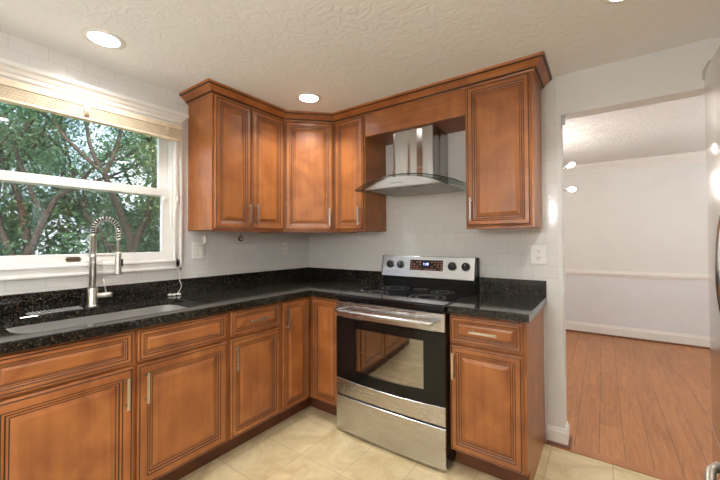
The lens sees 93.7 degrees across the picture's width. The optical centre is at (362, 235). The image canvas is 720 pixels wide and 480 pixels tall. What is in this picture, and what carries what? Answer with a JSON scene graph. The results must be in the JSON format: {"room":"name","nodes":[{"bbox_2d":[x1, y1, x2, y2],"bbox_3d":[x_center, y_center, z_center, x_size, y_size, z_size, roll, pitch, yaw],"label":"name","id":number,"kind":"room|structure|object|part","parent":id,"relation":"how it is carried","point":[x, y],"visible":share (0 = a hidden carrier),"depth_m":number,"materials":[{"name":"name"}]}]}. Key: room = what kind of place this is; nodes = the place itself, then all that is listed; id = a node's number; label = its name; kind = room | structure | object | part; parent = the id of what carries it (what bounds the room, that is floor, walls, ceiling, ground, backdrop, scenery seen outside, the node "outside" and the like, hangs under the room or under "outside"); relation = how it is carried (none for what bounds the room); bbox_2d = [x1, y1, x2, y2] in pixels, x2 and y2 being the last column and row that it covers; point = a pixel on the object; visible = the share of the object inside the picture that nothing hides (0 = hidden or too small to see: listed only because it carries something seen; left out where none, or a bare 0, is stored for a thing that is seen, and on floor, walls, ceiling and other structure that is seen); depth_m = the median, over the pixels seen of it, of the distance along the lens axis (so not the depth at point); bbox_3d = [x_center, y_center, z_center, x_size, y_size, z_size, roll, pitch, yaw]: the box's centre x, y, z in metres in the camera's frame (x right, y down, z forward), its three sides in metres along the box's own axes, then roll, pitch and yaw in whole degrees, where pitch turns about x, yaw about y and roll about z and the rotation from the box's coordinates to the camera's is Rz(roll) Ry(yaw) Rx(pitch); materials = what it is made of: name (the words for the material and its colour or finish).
{"room":"kitchen","nodes":[
{"label":"kitchen","id":0,"kind":"room"},
{"bbox_2d":[0,32,308,294],"bbox_3d":[-1.815,0.189,1.754,0.150,2.397,4.420,-1,-1,35],"label":"wall","id":1,"kind":"structure","parent":0,"point":[225,254],"depth_m":2.31,"materials":[{"name":"white paint"}]},
{"bbox_2d":[0,58,188,280],"bbox_3d":[-1.672,-0.315,1.898,0.210,1.090,1.281,-1,-1,35],"label":"window","id":2,"kind":"structure","parent":1,"relation":"in","point":[19,267],"depth_m":2.02,"materials":[{"name":"white paint"}]},
{"bbox_3d":[-1.686,-0.508,1.955,0.034,0.478,1.046,-1,-1,35],"label":"sash","id":3,"kind":"part","parent":2,"relation":"part of","materials":[{"name":"white paint"}]},
{"bbox_3d":[-1.651,-0.085,1.923,0.034,0.475,1.046,-1,-1,35],"label":"sash","id":4,"kind":"part","parent":2,"relation":"part of","materials":[{"name":"white paint"}]},
{"bbox_3d":[-1.676,-0.297,1.944,0.150,0.925,1.070,-1,-1,35],"label":"frame","id":5,"kind":"part","parent":2,"relation":"part of","materials":[{"name":"white paint"}]},
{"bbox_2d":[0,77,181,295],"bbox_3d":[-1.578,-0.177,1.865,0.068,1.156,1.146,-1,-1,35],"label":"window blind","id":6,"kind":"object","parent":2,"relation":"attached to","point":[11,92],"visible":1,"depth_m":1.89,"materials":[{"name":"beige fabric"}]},
{"bbox_3d":[-1.590,-0.739,1.876,0.048,0.032,1.137,-1,-1,35],"label":"head rail","id":7,"kind":"part","parent":6,"relation":"part of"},
{"bbox_3d":[-1.591,-0.657,1.875,0.047,0.015,1.133,-1,-1,35],"label":"rail","id":8,"kind":"part","parent":6,"relation":"part of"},
{"bbox_3d":[-1.268,-0.128,2.315,0.039,1.070,0.052,-1,-1,35],"label":"pull cord","id":9,"kind":"part","parent":6,"relation":"part of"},
{"bbox_3d":[-1.612,-0.281,1.899,0.026,1.020,1.182,-1,-1,35],"label":"casing","id":10,"kind":"part","parent":2,"relation":"part of","materials":[{"name":"white paint"}]},
{"bbox_3d":[-1.617,-0.809,1.866,0.070,0.105,1.281,-1,-1,35],"label":"head moulding","id":11,"kind":"part","parent":2,"relation":"part of","materials":[{"name":"white paint"}]},
{"bbox_2d":[192,242,204,258],"bbox_3d":[-1.204,0.112,2.478,0.009,0.125,0.095,-1,-1,35],"label":"light switch","id":12,"kind":"object","parent":1,"relation":"attached to","point":[198,248],"visible":0.92,"depth_m":2.47,"materials":[{"name":"white plastic"}]},
{"bbox_2d":[188,94,283,231],"bbox_3d":[-0.927,-0.494,2.570,0.364,0.936,0.613,-1,-1,35],"label":"upper cabinet","id":13,"kind":"object","parent":1,"relation":"attached to","point":[236,151],"visible":0.87,"depth_m":2.39,"materials":[{"name":"brown wood"}]},
{"bbox_3d":[-0.904,-0.489,2.366,0.020,0.889,0.284,-1,-1,35],"label":"door","id":14,"kind":"part","parent":13,"relation":"part of","materials":[{"name":"brown wood"}]},
{"bbox_3d":[-0.813,-0.152,2.439,0.034,0.145,0.012,-1,-1,35],"label":"handle","id":15,"kind":"part","parent":13,"relation":"part of","materials":[{"name":"silver metal"}]},
{"bbox_3d":[-0.729,-0.485,2.611,0.020,0.889,0.301,-1,-1,35],"label":"door","id":16,"kind":"part","parent":13,"relation":"part of","materials":[{"name":"brown wood"}]},
{"bbox_2d":[282,243,287,254],"bbox_3d":[-0.726,0.126,3.150,0.009,0.112,0.072,-1,-1,35],"label":"wall outlet","id":17,"kind":"object","parent":1,"relation":"attached to","point":[284,245],"visible":1,"depth_m":3.15,"materials":[{"name":"white plastic"}]},
{"bbox_2d":[259,121,356,233],"bbox_3d":[-0.470,-0.488,2.996,0.615,0.936,0.607,-1,-1,35],"label":"upper cabinet","id":18,"kind":"object","parent":1,"relation":"attached to","point":[309,147],"visible":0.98,"depth_m":2.76,"materials":[{"name":"brown wood"}]},
{"bbox_3d":[-0.435,-0.484,2.771,0.386,0.889,0.020,0,-1,-10],"label":"door","id":19,"kind":"part","parent":18,"relation":"part of","materials":[{"name":"brown wood"}]},
{"bbox_3d":[-0.438,-0.492,2.784,0.413,0.936,0.006,0,-1,-10],"label":"frame","id":20,"kind":"part","parent":18,"relation":"part of","materials":[{"name":"brown wood"}]},
{"bbox_2d":[0,0,719,165],"bbox_3d":[1.022,-1.083,1.633,4.950,0.120,7.720,-1,-1,35],"label":"ceiling","id":21,"kind":"structure","parent":0,"point":[348,53],"depth_m":1.78,"materials":[{"name":"white paint"}]},
{"bbox_2d":[81,28,125,48],"bbox_3d":[-1.331,-1.008,1.740,0.184,0.007,0.184,-1,-1,35],"label":"recessed light","id":22,"kind":"object","parent":21,"relation":"in","point":[100,37],"visible":1,"depth_m":1.73,"materials":[{"name":"white paint"}]},
{"bbox_2d":[88,32,119,46],"bbox_3d":[-1.331,-1.008,1.740,0.134,0.004,0.134,-1,-1,35],"label":"diffuser","id":23,"kind":"object","parent":22,"relation":"attached to","point":[103,39],"depth_m":1.74,"materials":[{"name":"white plastic"}]},
{"bbox_2d":[296,92,321,102],"bbox_3d":[-0.391,-0.999,2.464,0.184,0.007,0.184,-1,-1,35],"label":"recessed light","id":24,"kind":"object","parent":21,"relation":"in","point":[306,97],"visible":1,"depth_m":2.45,"materials":[{"name":"white"}]},
{"bbox_2d":[300,94,317,101],"bbox_3d":[-0.391,-1.000,2.464,0.134,0.004,0.134,-1,-1,35],"label":"diffuser","id":25,"kind":"object","parent":24,"relation":"attached to","point":[303,97],"depth_m":2.46,"materials":[{"name":"white plastic"}]},
{"bbox_2d":[563,162,575,191],"bbox_3d":[1.820,-0.694,3.629,0.588,0.593,0.570,0,-1,-4],"label":"chandelier","id":26,"kind":"object","parent":21,"relation":"hanging from","point":[572,164],"visible":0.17,"depth_m":3.38,"materials":[{"name":"white glass"}]},
{"bbox_3d":[2.092,-0.705,3.394,0.073,0.049,0.046,-1,-1,35],"label":"bulb","id":27,"kind":"part","parent":26,"relation":"part of","materials":[{"name":"white glass"}]},
{"bbox_3d":[2.099,-0.458,3.386,0.075,0.046,0.046,-1,-1,35],"label":"bulb","id":28,"kind":"part","parent":26,"relation":"part of","materials":[{"name":"white glass"}]},
{"bbox_2d":[601,0,628,3],"bbox_3d":[1.100,-1.023,1.404,0.184,0.007,0.184,-1,-1,35],"label":"recessed light","id":29,"kind":"object","parent":21,"relation":"in","point":[603,1],"visible":1,"depth_m":1.47,"materials":[{"name":"white"}]},
{"bbox_2d":[179,331,712,479],"bbox_3d":[1.049,1.343,1.572,4.700,0.061,7.470,-1,-1,35],"label":"floor","id":30,"kind":"structure","parent":0,"point":[646,404],"depth_m":2.23,"materials":[{"name":"brown wood"}]},
{"bbox_2d":[0,311,227,479],"bbox_3d":[-1.304,0.884,1.752,0.662,0.882,0.986,-1,-1,35],"label":"base cabinet","id":31,"kind":"object","parent":30,"relation":"on","point":[150,402],"visible":0.87,"depth_m":1.53,"materials":[{"name":"brown wood"}]},
{"bbox_3d":[-1.212,0.903,1.386,0.020,0.580,0.473,-1,-1,35],"label":"door","id":32,"kind":"part","parent":31,"relation":"part of","materials":[{"name":"brown wood"}]},
{"bbox_3d":[-1.072,0.724,1.540,0.034,0.145,0.012,-1,-1,35],"label":"handle","id":33,"kind":"part","parent":31,"relation":"part of","materials":[{"name":"silver metal"}]},
{"bbox_3d":[-1.024,0.725,1.607,0.034,0.145,0.012,-1,-1,35],"label":"handle","id":34,"kind":"part","parent":31,"relation":"part of","materials":[{"name":"silver metal"}]},
{"bbox_3d":[-0.929,0.909,1.783,0.020,0.580,0.469,-1,-1,35],"label":"door","id":35,"kind":"part","parent":31,"relation":"part of","materials":[{"name":"brown wood"}]},
{"bbox_2d":[221,302,279,455],"bbox_3d":[-0.904,0.892,2.314,0.662,0.882,0.389,-1,-1,35],"label":"base cabinet","id":36,"kind":"object","parent":30,"relation":"on","point":[253,332],"visible":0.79,"depth_m":2.12,"materials":[{"name":"brown wood"}]},
{"bbox_3d":[-0.745,0.731,2.001,0.034,0.145,0.012,-1,-1,35],"label":"handle","id":37,"kind":"part","parent":36,"relation":"part of","materials":[{"name":"silver metal"}]},
{"bbox_3d":[-0.673,0.534,2.152,0.020,0.148,0.375,-1,-1,35],"label":"drawer","id":38,"kind":"part","parent":36,"relation":"part of","materials":[{"name":"brown wood"}]},
{"bbox_3d":[-0.672,0.914,2.146,0.020,0.580,0.375,-1,-1,35],"label":"door","id":39,"kind":"part","parent":36,"relation":"part of","materials":[{"name":"brown wood"}]},
{"bbox_3d":[-0.651,0.532,2.137,0.034,0.012,0.145,-1,-1,35],"label":"handle","id":40,"kind":"part","parent":36,"relation":"part of","materials":[{"name":"silver metal"}]},
{"bbox_2d":[273,296,337,425],"bbox_3d":[-0.427,0.898,2.767,0.915,0.882,0.898,-1,-1,35],"label":"base cabinet","id":41,"kind":"object","parent":30,"relation":"on","point":[308,348],"visible":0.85,"depth_m":2.44,"materials":[{"name":"brown wood"}]},
{"bbox_2d":[0,267,382,354],"bbox_3d":[-0.968,0.372,2.019,0.916,0.144,2.758,-1,-1,35],"label":"countertop","id":42,"kind":"structure","parent":41,"relation":"on","point":[208,295],"depth_m":2.06,"materials":[{"name":"stone"}]},
{"bbox_2d":[26,306,82,315],"bbox_3d":[-1.616,0.396,1.778,0.074,0.009,0.215,-1,-1,35],"label":"knife","id":43,"kind":"object","parent":42,"relation":"on","point":[73,307],"visible":1,"depth_m":1.76,"materials":[{"name":"silver metal"}]},
{"bbox_2d":[6,305,187,332],"bbox_3d":[-1.299,0.534,1.756,0.474,0.187,0.824,-1,-1,35],"label":"sink","id":44,"kind":"object","parent":42,"relation":"in","point":[47,326],"visible":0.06,"depth_m":1.86,"materials":[{"name":"silver metal"}]},
{"bbox_2d":[85,216,122,306],"bbox_3d":[-1.472,0.147,1.934,0.179,0.512,0.067,0,-1,-21],"label":"faucet","id":45,"kind":"object","parent":42,"relation":"on","point":[93,295],"visible":1,"depth_m":1.91,"materials":[{"name":"silver metal"}]},
{"bbox_3d":[-1.482,0.116,1.919,0.128,0.014,0.039,0,-1,-10],"label":"support arm","id":46,"kind":"part","parent":45,"relation":"part of","materials":[{"name":"silver metal"}]},
{"bbox_3d":[-1.480,0.303,1.939,0.070,0.111,0.031,0,-1,-34],"label":"lever","id":47,"kind":"part","parent":45,"relation":"part of","materials":[{"name":"silver metal"}]},
{"bbox_3d":[-0.513,0.578,2.330,0.034,0.145,0.012,-1,-1,35],"label":"handle","id":48,"kind":"part","parent":41,"relation":"part of","materials":[{"name":"silver metal"}]},
{"bbox_3d":[-0.476,0.836,2.423,0.020,0.744,0.258,-1,-1,35],"label":"door","id":49,"kind":"part","parent":41,"relation":"part of","materials":[{"name":"brown wood"}]},
{"bbox_3d":[-0.268,0.836,2.448,0.261,0.744,0.020,-1,-1,35],"label":"door","id":50,"kind":"part","parent":41,"relation":"part of","materials":[{"name":"brown wood"}]},
{"bbox_2d":[334,255,479,471],"bbox_3d":[0.304,0.743,2.325,0.782,1.171,0.756,-1,-1,35],"label":"range","id":51,"kind":"object","parent":30,"relation":"on","point":[393,337],"visible":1,"depth_m":2.09,"materials":[{"name":"silver metal"}]},
{"bbox_3d":[0.109,0.493,2.058,0.695,0.024,0.089,-1,-1,35],"label":"handle","id":52,"kind":"part","parent":51,"relation":"part of","materials":[{"name":"silver metal"}]},
{"bbox_3d":[0.138,0.496,2.097,0.778,0.108,0.024,-1,-1,35],"label":"oven door","id":53,"kind":"part","parent":51,"relation":"part of","materials":[{"name":"silver metal"}]},
{"bbox_3d":[0.221,0.234,2.743,0.058,0.060,0.036,-1,-1,35],"label":"knob","id":54,"kind":"part","parent":51,"relation":"part of","materials":[{"name":"plastic"}]},
{"bbox_3d":[0.138,0.759,2.092,0.778,0.418,0.022,-1,-1,35],"label":"black glass","id":55,"kind":"part","parent":51,"relation":"part of","materials":[{"name":"glass"}]},
{"bbox_3d":[0.146,1.195,2.093,0.778,0.230,0.042,-1,-1,35],"label":"storage drawer","id":56,"kind":"part","parent":51,"relation":"part of","materials":[{"name":"silver metal"}]},
{"bbox_3d":[0.298,0.232,2.688,0.058,0.060,0.036,-1,-1,35],"label":"knob","id":57,"kind":"part","parent":51,"relation":"part of","materials":[{"name":"plastic"}]},
{"bbox_2d":[335,285,476,311],"bbox_3d":[0.311,0.418,2.342,0.782,0.036,0.628,-1,-1,35],"label":"cooktop","id":58,"kind":"object","parent":51,"relation":"in","point":[411,298],"depth_m":2.22,"materials":[{"name":"black glass"}]},
{"bbox_3d":[0.482,0.246,2.585,0.758,0.166,0.056,-1,-1,35],"label":"control panel","id":59,"kind":"part","parent":51,"relation":"part of","materials":[{"name":"silver metal"}]},
{"bbox_3d":[0.644,0.227,2.442,0.058,0.060,0.036,-1,-1,35],"label":"knob","id":60,"kind":"part","parent":51,"relation":"part of","materials":[{"name":"plastic"}]},
{"bbox_3d":[0.726,0.225,2.384,0.058,0.060,0.036,-1,-1,35],"label":"knob","id":61,"kind":"part","parent":51,"relation":"part of","materials":[{"name":"plastic"}]},
{"bbox_2d":[450,308,544,479],"bbox_3d":[0.821,0.880,2.026,0.396,0.882,0.664,-1,-1,35],"label":"base cabinet","id":62,"kind":"object","parent":30,"relation":"on","point":[497,386],"visible":0.79,"depth_m":1.79,"materials":[{"name":"brown wood"}]},
{"bbox_3d":[0.501,0.724,1.869,0.012,0.145,0.034,-1,-1,35],"label":"handle","id":63,"kind":"part","parent":62,"relation":"part of","materials":[{"name":"silver metal"}]},
{"bbox_3d":[0.633,0.521,1.778,0.145,0.012,0.034,-1,-1,35],"label":"handle","id":64,"kind":"part","parent":62,"relation":"part of","materials":[{"name":"silver metal"}]},
{"bbox_3d":[0.649,0.523,1.800,0.376,0.148,0.020,-1,-1,35],"label":"drawer","id":65,"kind":"part","parent":62,"relation":"part of","materials":[{"name":"brown wood"}]},
{"bbox_3d":[0.650,0.903,1.794,0.376,0.580,0.020,-1,-1,35],"label":"door","id":66,"kind":"part","parent":62,"relation":"part of","materials":[{"name":"brown wood"}]},
{"bbox_2d":[447,277,546,322],"bbox_3d":[0.831,0.365,2.035,0.416,0.144,0.646,-1,-1,35],"label":"countertop","id":67,"kind":"structure","parent":62,"relation":"on","point":[518,300],"depth_m":2.04,"materials":[{"name":"stone"}]},
{"bbox_3d":[0.996,0.878,1.935,0.006,0.882,0.609,-1,-1,35],"label":"panel","id":68,"kind":"part","parent":62,"relation":"part of","materials":[{"name":"brown wood"}]},
{"bbox_2d":[702,46,719,479],"bbox_3d":[1.024,0.400,0.401,0.839,1.784,0.910,-1,-1,35],"label":"refrigerator","id":69,"kind":"object","parent":30,"relation":"on","point":[710,73],"visible":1,"depth_m":0.85,"materials":[{"name":"grey metal"}]},
{"bbox_3d":[0.714,0.608,0.618,0.076,0.022,0.732,-1,-1,35],"label":"handle","id":70,"kind":"part","parent":69,"relation":"part of","materials":[{"name":"silver metal"}]},
{"bbox_3d":[0.758,0.885,0.583,0.083,0.705,0.910,-1,-1,35],"label":"freezer drawer","id":71,"kind":"part","parent":69,"relation":"part of","materials":[{"name":"silver metal"}]},
{"bbox_3d":[0.738,0.069,0.664,0.064,0.545,0.022,-1,-1,35],"label":"handle","id":72,"kind":"part","parent":69,"relation":"part of","materials":[{"name":"silver metal"}]},
{"bbox_2d":[309,36,719,440],"bbox_3d":[0.950,0.190,2.425,3.580,2.397,0.122,-1,-1,35],"label":"wall","id":73,"kind":"structure","parent":0,"point":[429,224],"depth_m":2.19,"materials":[{"name":"paint"}]},
{"bbox_2d":[335,116,385,231],"bbox_3d":[-0.030,-0.493,2.833,0.307,0.936,0.364,-1,-1,35],"label":"upper cabinet","id":74,"kind":"object","parent":73,"relation":"attached to","point":[360,160],"visible":0.82,"depth_m":2.72,"materials":[{"name":"brown wood"}]},
{"bbox_3d":[-0.110,-0.486,2.720,0.283,0.889,0.020,-1,-1,35],"label":"door","id":75,"kind":"part","parent":74,"relation":"part of","materials":[{"name":"brown wood"}]},
{"bbox_3d":[-0.098,-0.494,2.736,0.307,0.936,0.019,-1,-1,35],"label":"frame","id":76,"kind":"part","parent":74,"relation":"part of","materials":[{"name":"brown wood"}]},
{"bbox_2d":[179,51,551,123],"bbox_3d":[-0.018,-0.972,2.405,2.521,0.064,0.770,0,-1,8],"label":"crown molding","id":77,"kind":"structure","parent":73,"relation":"attached to","point":[537,63],"depth_m":2.31,"materials":[{"name":"brown wood"}]},
{"bbox_2d":[354,124,465,196],"bbox_3d":[0.378,-0.546,2.461,0.770,0.456,0.497,-1,-1,35],"label":"range hood","id":78,"kind":"object","parent":73,"relation":"attached to","point":[420,154],"visible":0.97,"depth_m":2.41,"materials":[{"name":"silver metal"}]},
{"bbox_2d":[365,89,464,145],"bbox_3d":[0.432,-0.870,2.543,0.787,0.195,0.309,-1,-1,35],"label":"upper cabinet","id":79,"kind":"object","parent":73,"relation":"attached to","point":[446,112],"visible":0.6,"depth_m":2.40,"materials":[{"name":"brown wood"}]},
{"bbox_3d":[0.438,-0.870,2.551,0.787,0.193,0.288,-1,-1,35],"label":"panel","id":80,"kind":"part","parent":79,"relation":"part of","materials":[{"name":"brown wood"}]},
{"bbox_2d":[465,71,541,228],"bbox_3d":[0.901,-0.508,2.171,0.396,0.936,0.364,-1,-1,35],"label":"upper cabinet","id":81,"kind":"object","parent":73,"relation":"attached to","point":[503,116],"visible":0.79,"depth_m":2.04,"materials":[{"name":"brown wood"}]},
{"bbox_3d":[0.678,-0.164,2.122,0.012,0.145,0.034,-1,-1,35],"label":"handle","id":82,"kind":"part","parent":81,"relation":"part of","materials":[{"name":"silver metal"}]},
{"bbox_2d":[530,245,546,263],"bbox_3d":[1.149,0.128,2.205,0.095,0.122,0.009,-1,-1,35],"label":"wall outlet","id":83,"kind":"object","parent":73,"relation":"attached to","point":[538,253],"visible":1,"depth_m":2.20,"materials":[{"name":"white plastic"}]},
{"bbox_2d":[547,421,569,444],"bbox_3d":[1.264,1.268,2.178,0.113,0.110,0.132,-1,-1,35],"label":"baseboard","id":84,"kind":"structure","parent":73,"relation":"attached to","point":[556,434],"depth_m":2.13,"materials":[{"name":"white paint"}]},
{"bbox_2d":[547,436,571,449],"bbox_3d":[1.266,1.313,2.166,0.129,0.019,0.148,-1,-1,35],"label":"trim","id":85,"kind":"structure","parent":73,"relation":"attached to","point":[568,446],"depth_m":2.12,"materials":[{"name":"brown wood"}]},
{"bbox_2d":[561,115,565,128],"bbox_3d":[1.285,-0.722,2.158,0.026,0.079,0.041,-1,-1,35],"label":"bracket","id":86,"kind":"object","parent":73,"relation":"attached to","point":[562,116],"visible":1,"depth_m":2.15,"materials":[{"name":"grey metal"}]},
{"bbox_2d":[550,444,686,479],"bbox_3d":[1.601,1.314,1.867,0.983,0.003,0.070,-1,-1,35],"label":"trim","id":87,"kind":"structure","parent":73,"relation":"attached to","point":[664,476],"depth_m":1.94,"materials":[{"name":"brown wood"}]},
{"bbox_2d":[563,161,709,336],"bbox_3d":[3.325,0.219,4.627,4.740,2.397,0.120,-1,-1,35],"label":"wall","id":88,"kind":"structure","parent":0,"point":[654,218],"depth_m":4.37,"materials":[{"name":"paint"}]},
{"bbox_2d":[563,150,705,174],"bbox_3d":[3.261,-0.925,4.563,4.500,0.112,0.085,-1,-1,35],"label":"trim","id":89,"kind":"structure","parent":88,"relation":"attached to","point":[698,156],"depth_m":4.35,"materials":[{"name":"white paint"}]},
{"bbox_2d":[565,269,708,280],"bbox_3d":[3.285,0.518,4.563,4.500,0.076,0.024,-1,-1,35],"label":"trim","id":90,"kind":"structure","parent":88,"relation":"attached to","point":[677,276],"depth_m":4.35,"materials":[{"name":"white paint"}]},
{"bbox_2d":[565,320,709,348],"bbox_3d":[3.290,1.286,4.553,4.500,0.140,0.016,-1,-1,35],"label":"baseboard","id":91,"kind":"structure","parent":88,"relation":"attached to","point":[687,339],"depth_m":4.34,"materials":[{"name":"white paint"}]},
{"label":"outside","id":92,"kind":"structure","parent":0,"visible":0},
{"bbox_3d":[-26.238,4.425,27.758,69.800,0.100,90.000,-1,-1,35],"label":"ground","id":93,"kind":"structure","parent":92,"visible":0},
{"bbox_2d":[0,123,76,205],"bbox_3d":[-18.351,-1.403,16.625,7.375,11.195,9.678,-1,-1,35],"label":"tree","id":94,"kind":"object","parent":93,"relation":"on","point":[4,183],"visible":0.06,"depth_m":17.80,"materials":[{"name":"green plant"}]},
{"bbox_2d":[0,102,156,255],"bbox_3d":[-9.903,-1.141,11.180,5.610,10.364,8.595,-1,-1,35],"label":"tree","id":95,"kind":"object","parent":93,"relation":"on","point":[22,158],"visible":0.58,"depth_m":10.63,"materials":[{"name":"green plant"}]},
{"bbox_2d":[0,103,156,252],"bbox_3d":[-8.238,-1.599,12.148,8.922,11.274,6.891,0,-1,-23],"label":"tree","id":96,"kind":"object","parent":93,"relation":"on","point":[132,243],"visible":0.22,"depth_m":11.45,"materials":[{"name":"green plant"}]},
{"bbox_2d":[0,172,159,255],"bbox_3d":[-11.271,0.827,13.279,6.977,6.514,6.528,-1,-1,35],"label":"bush","id":97,"kind":"object","parent":93,"relation":"on","point":[80,220],"visible":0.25,"depth_m":11.87,"materials":[{"name":"green plant"}]},
{"bbox_3d":[-10.583,1.800,13.647,2.565,4.576,4.178,0,-1,-30],"label":"stem","id":98,"kind":"part","parent":97,"relation":"part of","materials":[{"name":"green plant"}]},
{"bbox_2d":[3,117,156,232],"bbox_3d":[-13.049,-1.353,18.268,8.691,11.071,11.078,-1,-1,35],"label":"tree","id":99,"kind":"object","parent":93,"relation":"on","point":[53,152],"visible":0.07,"depth_m":16.76,"materials":[{"name":"green plant"}]},
{"bbox_2d":[89,182,159,252],"bbox_3d":[-9.163,0.673,17.144,7.260,6.940,6.807,-1,-1,35],"label":"bush","id":100,"kind":"object","parent":93,"relation":"on","point":[155,233],"visible":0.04,"depth_m":14.89,"materials":[{"name":"green plant"}]},
{"bbox_2d":[113,133,159,229],"bbox_3d":[-5.971,-0.625,12.190,5.001,9.342,5.237,-1,-1,40],"label":"tree","id":101,"kind":"object","parent":93,"relation":"on","point":[157,207],"visible":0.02,"depth_m":10.70,"materials":[{"name":"green plant"}]}
]}

